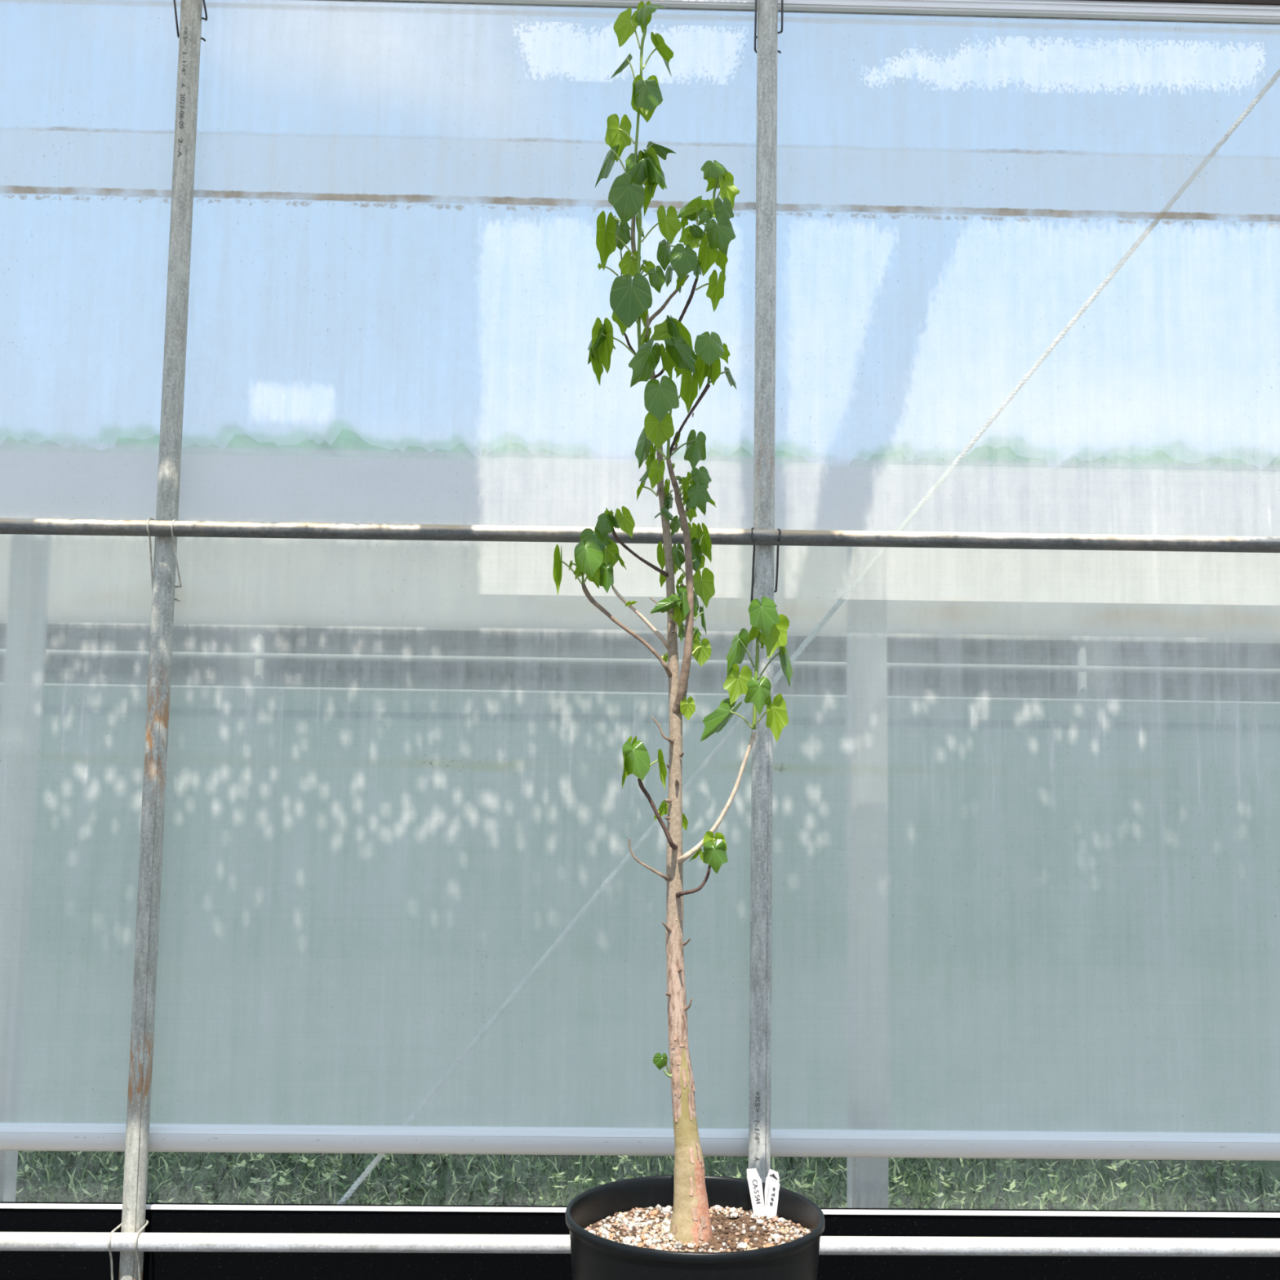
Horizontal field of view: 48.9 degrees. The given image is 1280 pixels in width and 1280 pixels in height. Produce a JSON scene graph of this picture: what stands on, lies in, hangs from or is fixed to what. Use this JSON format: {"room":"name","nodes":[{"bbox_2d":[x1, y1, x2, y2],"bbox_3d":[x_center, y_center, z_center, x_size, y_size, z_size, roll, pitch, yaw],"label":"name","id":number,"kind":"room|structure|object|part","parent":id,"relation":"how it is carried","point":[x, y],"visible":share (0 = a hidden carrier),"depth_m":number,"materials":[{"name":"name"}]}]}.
{"room":"greenhouse","nodes":[
{"label":"greenhouse","id":0,"kind":"room"},
{"bbox_2d":[0,0,1279,1133],"bbox_3d":[0.045,-0.407,2.906,6.600,3.054,0.020,1,-6,-1],"label":"wall","id":1,"kind":"structure","parent":0,"point":[1025,811],"depth_m":2.87,"materials":[{"name":"clear glass"}]},
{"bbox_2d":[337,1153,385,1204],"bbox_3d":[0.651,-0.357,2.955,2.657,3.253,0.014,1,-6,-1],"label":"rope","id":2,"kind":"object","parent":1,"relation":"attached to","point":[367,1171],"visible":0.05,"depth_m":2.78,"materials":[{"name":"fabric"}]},
{"bbox_2d":[0,1201,1279,1279],"bbox_3d":[0.023,1.236,2.742,6.600,0.244,0.038,1,-6,-1],"label":"baseboard","id":3,"kind":"structure","parent":1,"relation":"attached to","point":[14,1264],"depth_m":2.72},
{"bbox_2d":[0,1123,1279,1160],"bbox_3d":[0.026,0.985,2.763,6.400,0.054,0.052,1,-6,-1],"label":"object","id":4,"kind":"object","parent":1,"relation":"attached to","point":[13,1136],"visible":0.97,"depth_m":2.74,"materials":[{"name":"white metal"}]},
{"bbox_2d":[0,1203,1279,1217],"bbox_3d":[0.025,1.110,2.736,6.600,0.006,0.010,1,-6,-1],"label":"trim","id":5,"kind":"structure","parent":1,"relation":"attached to","point":[37,1206],"depth_m":2.73,"materials":[{"name":"white metal"}]},
{"bbox_2d":[390,0,1279,22],"bbox_3d":[0.059,-1.359,2.979,6.600,0.030,0.020,1,-6,-1],"label":"trim","id":6,"kind":"structure","parent":1,"relation":"attached to","point":[1037,8],"depth_m":2.99,"materials":[{"name":"metal"}]},
{"bbox_2d":[1083,0,1279,5],"bbox_3d":[0.059,-1.421,3.014,6.600,0.100,0.085,1,-6,-1],"label":"trim","id":7,"kind":"structure","parent":1,"relation":"attached to","point":[1276,2],"depth_m":2.99,"materials":[{"name":"grey metal"}]},
{"bbox_3d":[0.022,0.942,-1.751,16.000,0.060,9.100,1,-6,-1],"label":"floor","id":8,"kind":"structure","parent":0,"visible":0},
{"bbox_2d":[118,0,202,1279],"bbox_3d":[-0.949,-0.121,2.804,0.044,2.930,0.044,1,-6,-1],"label":"steel post","id":9,"kind":"object","parent":8,"relation":"on","point":[150,861],"visible":0.98,"depth_m":2.77,"materials":[{"name":"grey metal"}]},
{"bbox_2d":[107,1219,148,1279],"bbox_3d":[-0.967,1.168,2.658,0.061,0.122,0.084,1,-6,-1],"label":"clip","id":10,"kind":"object","parent":9,"relation":"attached to","point":[146,1220],"visible":0.96,"depth_m":2.64,"materials":[{"name":"silver metal"}]},
{"bbox_3d":[-0.993,1.170,2.657,0.009,0.118,0.083,1,-6,-1],"label":"wire leg","id":11,"kind":"part","parent":10,"relation":"part of","materials":[{"name":"silver metal"}]},
{"bbox_3d":[-0.942,1.168,2.659,0.013,0.121,0.084,2,-6,-8],"label":"wire leg","id":12,"kind":"part","parent":10,"relation":"part of","materials":[{"name":"silver metal"}]},
{"bbox_2d":[146,517,182,601],"bbox_3d":[-0.943,-0.159,2.794,0.064,0.162,0.089,1,-6,-1],"label":"clip","id":13,"kind":"object","parent":9,"relation":"attached to","point":[149,518],"visible":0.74,"depth_m":2.78,"materials":[{"name":"grey metal"}]},
{"bbox_3d":[-0.928,-0.172,2.801,0.040,0.133,0.094,4,-7,-33],"label":"wire leg","id":14,"kind":"part","parent":13,"relation":"part of","materials":[{"name":"grey metal"}]},
{"bbox_2d":[173,0,207,41],"bbox_3d":[-0.932,-1.298,2.921,0.069,0.103,0.062,1,-6,-1],"label":"clip","id":15,"kind":"object","parent":9,"relation":"attached to","point":[174,1],"visible":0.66,"depth_m":2.91,"materials":[{"name":"metal"}]},
{"bbox_3d":[-0.915,-1.318,2.930,0.026,0.061,0.074,5,-7,-35],"label":"wire leg","id":16,"kind":"part","parent":15,"relation":"part of","materials":[{"name":"metal"}]},
{"bbox_2d":[552,0,825,1279],"bbox_3d":[0.097,0.106,2.304,0.409,2.408,0.409,-2,-6,23],"label":"potted tree","id":17,"kind":"object","parent":8,"relation":"on","point":[689,1224],"visible":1,"depth_m":2.29,"materials":[{"name":"green plant"}]},
{"bbox_3d":[0.084,1.103,2.204,0.409,0.404,0.409,1,-6,-1],"label":"pot","id":18,"kind":"part","parent":17,"relation":"part of","materials":[{"name":"black plastic"}]},
{"bbox_2d":[746,1168,764,1216],"bbox_3d":[0.195,0.928,2.358,0.031,0.078,0.016,1,-6,-1],"label":"plant tag","id":19,"kind":"object","parent":17,"relation":"on","point":[755,1185],"visible":1,"depth_m":2.36,"materials":[{"name":"white plastic"}]},
{"bbox_2d":[764,1168,779,1217],"bbox_3d":[0.221,0.927,2.353,0.026,0.080,0.005,1,-6,-1],"label":"plant tag","id":20,"kind":"object","parent":17,"relation":"in","point":[771,1185],"visible":0.98,"depth_m":2.35,"materials":[{"name":"white plastic"}]},
{"bbox_2d":[748,0,777,1182],"bbox_3d":[0.248,-0.102,2.830,0.049,2.930,0.044,1,-6,-1],"label":"steel post","id":21,"kind":"object","parent":8,"relation":"on","point":[762,767],"visible":0.8,"depth_m":2.82,"materials":[{"name":"grey metal"}]},
{"bbox_2d":[0,1231,1279,1257],"bbox_3d":[0.026,1.145,2.664,5.000,0.042,0.033,1,-6,-1],"label":"steel rail","id":22,"kind":"object","parent":21,"relation":"attached to","point":[9,1241],"visible":0.79,"depth_m":2.65,"materials":[{"name":"white metal"}]},
{"bbox_2d":[0,517,1279,552],"bbox_3d":[0.044,-0.207,2.798,5.000,0.045,0.032,1,-6,-1],"label":"steel rail","id":23,"kind":"object","parent":21,"relation":"attached to","point":[7,526],"visible":0.91,"depth_m":2.79,"materials":[{"name":"grey metal"}]},
{"bbox_2d":[750,527,781,607],"bbox_3d":[0.249,-0.146,2.820,0.060,0.154,0.090,1,-6,-1],"label":"clip","id":24,"kind":"object","parent":21,"relation":"attached to","point":[752,528],"visible":0.77,"depth_m":2.82,"materials":[{"name":"metal"}]},
{"bbox_3d":[0.271,-0.160,2.826,0.044,0.123,0.090,4,-7,-31],"label":"wire leg","id":25,"kind":"part","parent":24,"relation":"part of","materials":[{"name":"metal"}]},
{"bbox_2d":[754,0,783,53],"bbox_3d":[0.269,-1.296,2.948,0.062,0.126,0.062,1,-6,-1],"label":"clip","id":26,"kind":"object","parent":21,"relation":"attached to","point":[782,1],"visible":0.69,"depth_m":2.94,"materials":[{"name":"metal"}]},
{"bbox_3d":[0.283,-1.313,2.957,0.072,0.091,0.039,-4,-8,42],"label":"wire leg","id":27,"kind":"part","parent":26,"relation":"part of","materials":[{"name":"black metal"}]},
{"label":"outside","id":28,"kind":"structure","parent":0,"visible":0},
{"bbox_2d":[15,1151,1279,1211],"bbox_3d":[-0.867,4.845,37.616,80.000,0.028,70.000,1,-6,-1],"label":"ground","id":29,"kind":"structure","parent":28,"point":[1273,1166],"depth_m":3.94,"materials":[{"name":"green plant"}]},
{"bbox_2d":[0,1151,17,1201],"bbox_3d":[-1.353,0.568,3.029,0.061,1.632,0.080,1,-6,-1],"label":"post","id":30,"kind":"object","parent":29,"relation":"on","point":[8,1159],"visible":0.02,"depth_m":2.96,"materials":[{"name":"grey metal"}]},
{"bbox_2d":[846,1157,888,1208],"bbox_3d":[0.495,0.598,3.068,0.078,1.632,0.080,1,-6,-1],"label":"post","id":31,"kind":"object","parent":29,"relation":"on","point":[867,1178],"visible":0.02,"depth_m":2.98,"materials":[{"name":"grey metal"}]}
]}

